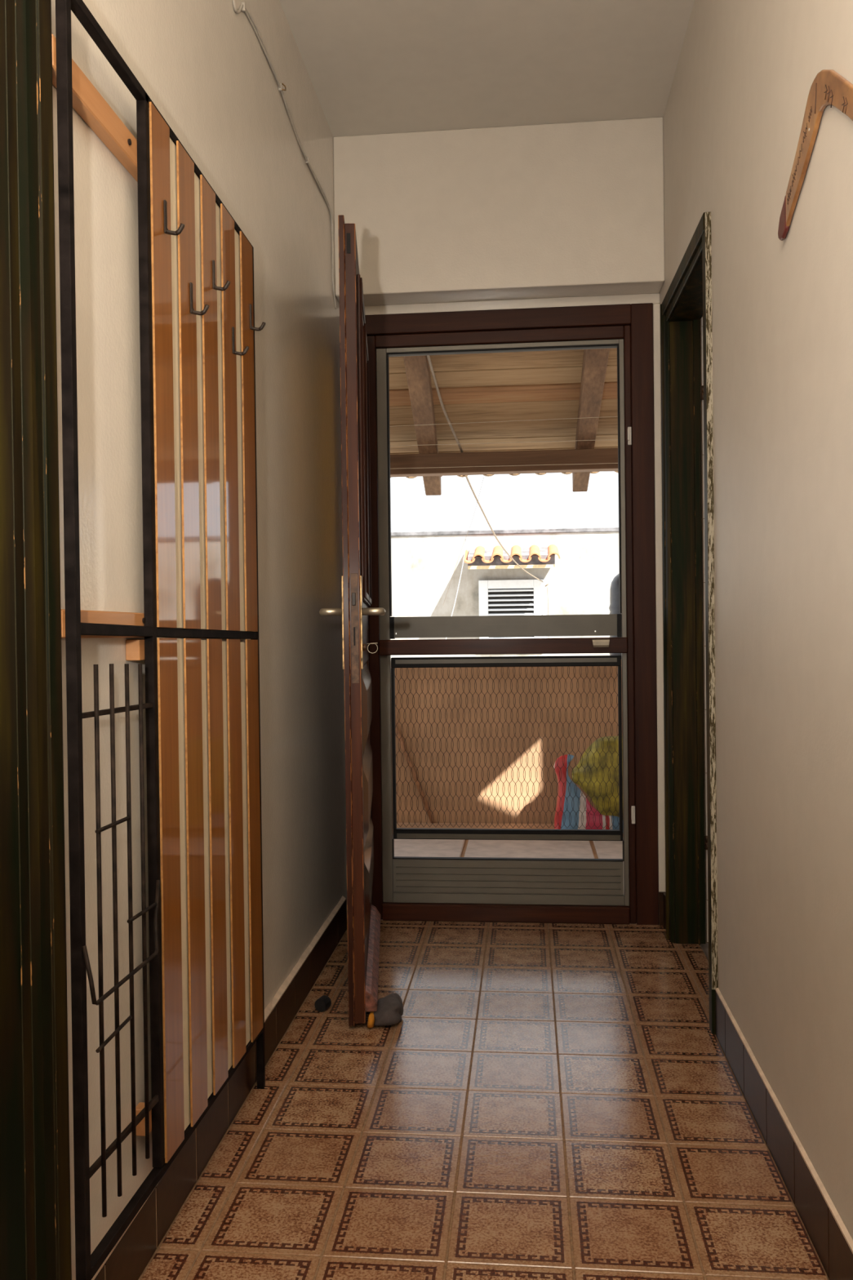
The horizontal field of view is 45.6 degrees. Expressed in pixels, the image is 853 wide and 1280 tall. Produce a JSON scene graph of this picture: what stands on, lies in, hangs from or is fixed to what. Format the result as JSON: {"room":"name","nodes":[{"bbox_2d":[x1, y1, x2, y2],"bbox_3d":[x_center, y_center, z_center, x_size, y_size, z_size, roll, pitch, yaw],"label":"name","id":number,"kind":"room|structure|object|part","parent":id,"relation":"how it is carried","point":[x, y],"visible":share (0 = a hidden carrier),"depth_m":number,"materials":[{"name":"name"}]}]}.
{"room":"entrance hallway","nodes":[
{"label":"entrance hallway","id":0,"kind":"room"},
{"bbox_2d":[50,0,347,1279],"bbox_3d":[-0.635,-0.306,0.579,0.130,2.658,6.235,-1,1,6],"label":"wall","id":1,"kind":"structure","parent":0,"point":[202,64],"depth_m":2.20,"materials":[{"name":"paint"}]},
{"bbox_2d":[0,0,71,1279],"bbox_3d":[-0.600,-0.030,0.855,0.170,2.060,0.924,-1,1,6],"label":"door frame","id":2,"kind":"structure","parent":1,"relation":"in","point":[35,1221],"depth_m":1.25,"materials":[{"name":"green wood"}]},
{"bbox_2d":[51,0,265,1279],"bbox_3d":[-0.409,0.062,1.764,0.079,1.850,0.915,-1,1,7],"label":"coat rack","id":3,"kind":"object","parent":1,"relation":"attached to","point":[202,705],"visible":0.98,"depth_m":1.71,"materials":[{"name":"black paint"}]},
{"bbox_3d":[-0.461,0.068,1.326,0.015,1.850,0.015,-1,1,6],"label":"post","id":4,"kind":"part","parent":3,"relation":"part of","materials":[{"name":"black metal"}]},
{"bbox_3d":[-0.443,0.409,1.377,0.006,0.752,0.006,-1,1,-39],"label":"grid rod","id":5,"kind":"part","parent":3,"relation":"part of","materials":[{"name":"metal"}]},
{"bbox_3d":[-0.438,0.409,1.428,0.006,0.752,0.006,-1,1,-39],"label":"grid rod","id":6,"kind":"part","parent":3,"relation":"part of","materials":[{"name":"metal"}]},
{"bbox_3d":[-0.433,0.410,1.483,0.006,0.750,0.006,-1,1,-39],"label":"grid rod","id":7,"kind":"part","parent":3,"relation":"part of","materials":[{"name":"metal"}]},
{"bbox_3d":[-0.428,0.411,1.534,0.006,0.750,0.006,-1,1,-39],"label":"grid rod","id":8,"kind":"part","parent":3,"relation":"part of","materials":[{"name":"metal"}]},
{"bbox_3d":[-0.435,-0.011,1.598,0.015,1.689,0.015,-1,1,6],"label":"post","id":9,"kind":"part","parent":3,"relation":"part of","materials":[{"name":"black paint"}]},
{"bbox_3d":[-0.374,0.063,2.213,0.015,1.838,0.015,-1,1,6],"label":"post","id":10,"kind":"part","parent":3,"relation":"part of","materials":[{"name":"black paint"}]},
{"bbox_2d":[91,895,346,1279],"bbox_3d":[-0.375,0.923,2.358,0.012,0.115,2.073,-1,1,6],"label":"baseboard","id":11,"kind":"structure","parent":1,"relation":"attached to","point":[128,1259],"depth_m":1.94,"materials":[{"name":"brown tile"}]},
{"bbox_2d":[231,0,336,309],"bbox_3d":[-0.355,-1.269,2.778,0.017,0.356,1.176,-1,1,6],"label":"cable","id":12,"kind":"object","parent":1,"relation":"attached to","point":[242,7],"visible":1,"depth_m":2.73,"materials":[{"name":"white plastic"}]},
{"bbox_2d":[137,920,829,1279],"bbox_3d":[-0.020,1.057,0.447,1.350,0.120,6.060,-1,1,6],"label":"floor","id":13,"kind":"structure","parent":0,"point":[545,1101],"depth_m":2.00,"materials":[{"name":"brown tile"}]},
{"bbox_2d":[314,995,331,1012],"bbox_3d":[-0.273,0.958,2.669,0.035,0.035,0.032,0,1,23],"label":"stopper","id":14,"kind":"object","parent":13,"relation":"on","point":[322,1003],"visible":1,"depth_m":2.66,"materials":[{"name":"black rubber"}]},
{"bbox_2d":[367,993,403,1027],"bbox_3d":[-0.103,0.945,2.592,0.081,0.058,0.143,-1,1,6],"label":"wedge","id":15,"kind":"object","parent":13,"relation":"on","point":[389,1011],"visible":0.98,"depth_m":2.55,"materials":[{"name":"grey fabric"}]},
{"bbox_2d":[279,0,694,137],"bbox_3d":[-0.076,-1.700,0.439,1.400,0.120,6.300,-1,1,6],"label":"ceiling","id":16,"kind":"structure","parent":0,"point":[373,67],"depth_m":2.92,"materials":[{"name":"paint"}]},
{"bbox_2d":[333,117,666,924],"bbox_3d":[0.254,-0.349,3.455,1.077,2.658,0.265,-1,1,6],"label":"wall","id":17,"kind":"structure","parent":0,"point":[569,214],"depth_m":3.32,"materials":[{"name":"paint"}]},
{"bbox_2d":[364,302,658,924],"bbox_3d":[0.254,-0.078,3.506,1.044,2.081,0.140,-1,1,6],"label":"door frame","id":18,"kind":"structure","parent":17,"relation":"in","point":[633,323],"depth_m":3.41,"materials":[{"name":"brown wood"}]},
{"bbox_2d":[319,214,385,1026],"bbox_3d":[-0.222,-0.049,2.992,0.188,2.012,0.958,-1,1,-6],"label":"entrance door","id":19,"kind":"structure","parent":18,"relation":"attached to","point":[363,917],"depth_m":2.53,"materials":[{"name":"brown wood"}]},
{"bbox_3d":[-0.244,-0.071,2.605,0.058,0.019,0.123,-1,1,-2],"label":"lever handle","id":20,"kind":"part","parent":19,"relation":"part of","materials":[{"name":"metal"}]},
{"bbox_3d":[-0.179,-0.029,2.525,0.018,0.274,0.001,-1,1,-2],"label":"lock plate","id":21,"kind":"part","parent":19,"relation":"part of","materials":[{"name":"metal"}]},
{"bbox_3d":[-0.213,-0.984,2.988,0.039,0.110,0.759,-1,1,-2],"label":"rail","id":22,"kind":"part","parent":19,"relation":"part of","materials":[{"name":"brown wood"}]},
{"bbox_3d":[-0.174,-0.522,2.789,0.013,0.834,0.383,-1,1,-2],"label":"moulding","id":23,"kind":"part","parent":19,"relation":"part of","materials":[{"name":"brown wood"}]},
{"bbox_3d":[-0.201,-0.024,2.998,0.039,0.190,0.759,-1,1,-2],"label":"rail","id":24,"kind":"part","parent":19,"relation":"part of","materials":[{"name":"brown wood"}]},
{"bbox_3d":[-0.180,0.194,3.002,0.024,0.234,0.756,-1,1,-2],"label":"raised panel","id":25,"kind":"part","parent":19,"relation":"part of","materials":[{"name":"brown wood"}]},
{"bbox_3d":[-0.177,0.436,3.004,0.024,0.234,0.756,-1,1,-2],"label":"raised panel","id":26,"kind":"part","parent":19,"relation":"part of","materials":[{"name":"brown wood"}]},
{"bbox_3d":[-0.190,0.878,3.009,0.039,0.154,0.759,-1,1,-2],"label":"rail","id":27,"kind":"part","parent":19,"relation":"part of","materials":[{"name":"brown wood"}]},
{"bbox_3d":[-0.174,0.678,3.007,0.024,0.234,0.756,-1,1,-2],"label":"raised panel","id":28,"kind":"part","parent":19,"relation":"part of","materials":[{"name":"brown wood"}]},
{"bbox_3d":[-0.188,-0.526,3.198,0.013,0.834,0.383,-1,1,-2],"label":"moulding","id":29,"kind":"part","parent":19,"relation":"part of","materials":[{"name":"brown wood"}]},
{"bbox_2d":[362,642,377,653],"bbox_3d":[-0.143,0.020,2.558,0.040,0.027,0.017,-1,1,-2],"label":"key","id":30,"kind":"object","parent":19,"relation":"attached to","point":[364,646],"visible":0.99,"depth_m":2.55,"materials":[{"name":"metal"}]},
{"bbox_3d":[-0.129,-0.073,2.608,0.058,0.019,0.129,-1,1,6],"label":"lever handle","id":31,"kind":"part","parent":19,"relation":"part of","materials":[{"name":"metal"}]},
{"bbox_2d":[376,338,629,906],"bbox_3d":[0.255,-0.051,3.443,0.841,1.912,0.077,-1,1,6],"label":"screen door","id":32,"kind":"structure","parent":18,"relation":"attached to","point":[406,879],"depth_m":3.47,"materials":[{"name":"grey metal"}]},
{"bbox_3d":[0.255,-1.000,3.458,0.790,0.016,0.024,-1,1,6],"label":"rail","id":33,"kind":"part","parent":32,"relation":"part of","materials":[{"name":"grey metal"}]},
{"bbox_3d":[0.267,-0.047,3.470,0.759,0.072,0.020,-1,1,6],"label":"sash rail","id":34,"kind":"part","parent":32,"relation":"part of","materials":[{"name":"grey metal"}]},
{"bbox_3d":[0.268,0.071,3.458,0.754,0.014,0.002,-1,1,6],"label":"panel rail","id":35,"kind":"part","parent":32,"relation":"part of","materials":[{"name":"metal"}]},
{"bbox_3d":[0.269,0.074,3.470,0.784,0.036,0.023,-1,1,6],"label":"panel rail","id":36,"kind":"part","parent":32,"relation":"part of","materials":[{"name":"grey metal"}]},
{"bbox_3d":[0.276,0.667,3.477,0.784,0.034,0.023,-1,1,6],"label":"panel rail","id":37,"kind":"part","parent":32,"relation":"part of","materials":[{"name":"black metal"}]},
{"bbox_3d":[0.277,0.673,3.464,0.762,0.017,0.002,-1,1,6],"label":"panel rail","id":38,"kind":"part","parent":32,"relation":"part of","materials":[{"name":"grey metal"}]},
{"bbox_3d":[0.277,0.811,3.477,0.786,0.116,0.017,-1,1,6],"label":"kick panel","id":39,"kind":"part","parent":32,"relation":"part of","materials":[{"name":"grey metal"}]},
{"bbox_3d":[0.278,0.887,3.479,0.790,0.034,0.024,-1,1,6],"label":"rail","id":40,"kind":"part","parent":32,"relation":"part of","materials":[{"name":"grey metal"}]},
{"bbox_3d":[0.583,0.010,3.385,0.058,0.027,0.026,-1,1,6],"label":"pull handle","id":41,"kind":"part","parent":32,"relation":"part of","materials":[{"name":"metal"}]},
{"bbox_3d":[0.273,0.934,3.518,0.843,0.057,0.137,-1,1,6],"label":"sill","id":42,"kind":"part","parent":18,"relation":"part of","materials":[{"name":"brown wood"}]},
{"bbox_3d":[0.680,-0.684,3.395,0.013,0.060,0.009,-1,1,6],"label":"catch plate","id":43,"kind":"part","parent":18,"relation":"part of","materials":[{"name":"white plastic"}]},
{"bbox_3d":[0.696,0.589,3.409,0.013,0.060,0.009,-1,1,6],"label":"catch plate","id":44,"kind":"part","parent":18,"relation":"part of","materials":[{"name":"white plastic"}]},
{"bbox_2d":[391,658,622,823],"bbox_3d":[0.542,0.670,5.437,9.000,1.130,0.250,-1,1,6],"label":"wall","id":45,"kind":"structure","parent":0,"point":[531,715],"depth_m":5.33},
{"bbox_2d":[608,573,621,655],"bbox_3d":[1.083,-0.135,5.374,0.228,0.466,0.228,-1,1,6],"label":"vent pipe","id":46,"kind":"object","parent":45,"relation":"on","point":[614,607],"visible":0.12,"depth_m":5.32,"materials":[{"name":"grey metal"}]},
{"bbox_2d":[392,822,636,924],"bbox_3d":[0.451,1.084,4.456,9.000,0.226,1.730,-1,1,6],"label":"floor","id":47,"kind":"structure","parent":0,"point":[402,847],"depth_m":4.77,"materials":[{"name":"tile"}]},
{"bbox_2d":[395,722,435,823],"bbox_3d":[-0.186,0.411,5.366,0.450,1.122,0.022,-1,1,6],"label":"wooden pole","id":48,"kind":"object","parent":47,"relation":"on","point":[413,773],"visible":0.36,"depth_m":5.35,"materials":[{"name":"brown wood"}]},
{"bbox_2d":[553,754,623,832],"bbox_3d":[0.878,0.771,5.114,0.466,0.385,0.154,-1,1,6],"label":"striped bag","id":49,"kind":"object","parent":47,"relation":"on","point":[571,803],"visible":0.74,"depth_m":5.07,"materials":[{"name":"fabric"}]},
{"bbox_2d":[572,735,622,817],"bbox_3d":[0.906,0.715,4.912,0.398,0.500,0.199,-1,1,6],"label":"sack","id":50,"kind":"object","parent":47,"relation":"on","point":[607,744],"visible":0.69,"depth_m":4.84,"materials":[{"name":"fabric"}]},
{"bbox_2d":[700,315,708,942],"bbox_3d":[1.371,-0.282,2.454,1.145,2.720,1.560,-1,1,6],"label":"wall","id":51,"kind":"structure","parent":0,"point":[701,317],"depth_m":3.18,"materials":[{"name":"white paint"}]},
{"bbox_2d":[700,942,708,959],"bbox_3d":[0.860,0.963,2.844,0.067,0.014,0.685,-1,1,6],"label":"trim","id":52,"kind":"structure","parent":51,"relation":"attached to","point":[704,947],"depth_m":3.13,"materials":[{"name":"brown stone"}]},
{"bbox_2d":[659,0,852,1239],"bbox_3d":[0.550,-0.319,0.462,0.098,2.658,6.235,-1,1,6],"label":"wall","id":53,"kind":"structure","parent":0,"point":[746,70],"depth_m":1.82,"materials":[{"name":"paint"}]},
{"bbox_2d":[658,891,666,929],"bbox_3d":[0.784,0.900,3.326,0.023,0.110,0.152,-1,1,6],"label":"baseboard","id":54,"kind":"structure","parent":53,"relation":"attached to","point":[662,895],"depth_m":3.39,"materials":[{"name":"brown tile"}]},
{"bbox_2d":[660,211,718,1034],"bbox_3d":[0.781,-0.052,2.846,0.126,2.026,0.776,-1,1,6],"label":"door frame","id":55,"kind":"structure","parent":53,"relation":"in","point":[688,297],"depth_m":3.18,"materials":[{"name":"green wood"}]},
{"bbox_3d":[0.764,-0.056,3.211,0.021,2.026,0.052,-1,1,6],"label":"casing","id":56,"kind":"part","parent":55,"relation":"part of","materials":[{"name":"green wood"}]},
{"bbox_3d":[0.719,-1.024,2.842,0.018,0.081,0.769,-1,1,6],"label":"header casing","id":57,"kind":"part","parent":55,"relation":"part of","materials":[{"name":"green wood"}]},
{"bbox_3d":[0.697,-0.037,2.490,0.014,2.005,0.040,-1,1,6],"label":"casing","id":58,"kind":"part","parent":55,"relation":"part of","materials":[{"name":"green wood"}]},
{"bbox_2d":[715,987,852,1279],"bbox_3d":[0.576,0.923,1.121,0.007,0.118,2.722,-1,1,6],"label":"baseboard","id":59,"kind":"structure","parent":53,"relation":"attached to","point":[833,1242],"depth_m":1.78,"materials":[{"name":"brown tile"}]},
{"bbox_2d":[777,69,852,240],"bbox_3d":[0.591,-0.706,1.474,0.009,0.307,0.622,-1,1,6],"label":"boomerang","id":60,"kind":"object","parent":53,"relation":"attached to","point":[828,87],"visible":1,"depth_m":1.57,"materials":[{"name":"brown wood"}]},
{"label":"outside","id":61,"kind":"structure","parent":0,"visible":0},
{"bbox_3d":[0.985,2.132,9.767,18.000,0.100,8.420,-1,1,6],"label":"ground","id":62,"kind":"structure","parent":61,"visible":0},
{"bbox_2d":[390,527,619,657],"bbox_3d":[1.075,0.437,10.878,12.000,3.262,0.790,-1,1,6],"label":"house","id":63,"kind":"structure","parent":62,"relation":"on","point":[578,566],"depth_m":10.94,"materials":[{"name":"paint"}]},
{"bbox_2d":[462,544,559,568],"bbox_3d":[0.900,-0.884,10.718,1.006,0.275,0.470,-1,1,6],"label":"hood","id":64,"kind":"object","parent":63,"relation":"attached to","point":[476,556],"depth_m":10.58,"materials":[{"name":"orange ceramic"}]},
{"bbox_2d":[478,579,546,639],"bbox_3d":[0.927,-0.280,10.936,0.719,0.738,0.044,-1,1,6],"label":"shutter","id":65,"kind":"object","parent":63,"relation":"hanging from","point":[495,597],"depth_m":10.93,"materials":[{"name":"white metal"}]},
{"bbox_2d":[546,586,549,638],"bbox_3d":[1.299,-0.254,10.823,0.015,0.640,0.008,-1,1,6],"label":"wire","id":66,"kind":"object","parent":63,"relation":"hanging from","point":[547,586],"visible":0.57,"depth_m":10.82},
{"bbox_3d":[0.342,-0.316,3.510,9.000,3.050,0.140,-1,1,6],"label":"wall","id":67,"kind":"structure","parent":0,"visible":0},
{"bbox_2d":[388,347,617,495],"bbox_3d":[1.240,-1.316,4.582,4.800,0.989,2.155,-1,1,6],"label":"porch roof","id":68,"kind":"structure","parent":67,"relation":"attached to","point":[488,388],"depth_m":5.12,"materials":[{"name":"wood"}]},
{"bbox_2d":[443,476,484,604],"bbox_3d":[0.228,-0.611,7.184,0.015,0.663,2.880,-1,1,-4],"label":"wire","id":69,"kind":"object","parent":68,"relation":"hanging from","point":[483,477],"visible":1,"depth_m":6.70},
{"bbox_2d":[445,538,466,639],"bbox_3d":[0.207,-0.339,7.005,0.168,0.722,0.047,0,1,23],"label":"wire","id":70,"kind":"object","parent":69,"relation":"hanging from","point":[465,539],"visible":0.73,"depth_m":7.01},
{"bbox_2d":[426,355,543,582],"bbox_3d":[0.552,-0.983,7.591,0.147,0.825,6.661,-1,1,11],"label":"overhead cable","id":71,"kind":"object","parent":68,"relation":"attached to","point":[428,356],"visible":0.77,"depth_m":5.18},
{"bbox_2d":[389,416,617,426],"bbox_3d":[0.467,-1.054,4.865,3.000,0.031,0.003,-1,1,6],"label":"clothesline","id":72,"kind":"object","parent":68,"relation":"attached to","point":[606,416],"visible":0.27,"depth_m":4.87,"materials":[{"name":"fabric"}]},
{"bbox_2d":[390,439,617,446],"bbox_3d":[0.478,-0.967,4.966,3.000,0.009,0.003,-1,1,6],"label":"clothesline","id":73,"kind":"object","parent":68,"relation":"attached to","point":[608,439],"visible":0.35,"depth_m":4.97,"materials":[{"name":"fabric"}]},
{"bbox_2d":[400,462,617,468],"bbox_3d":[0.489,-0.872,5.066,3.000,0.010,0.003,-1,1,6],"label":"clothesline","id":74,"kind":"object","parent":68,"relation":"attached to","point":[603,463],"visible":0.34,"depth_m":5.07,"materials":[{"name":"fabric"}]}
]}

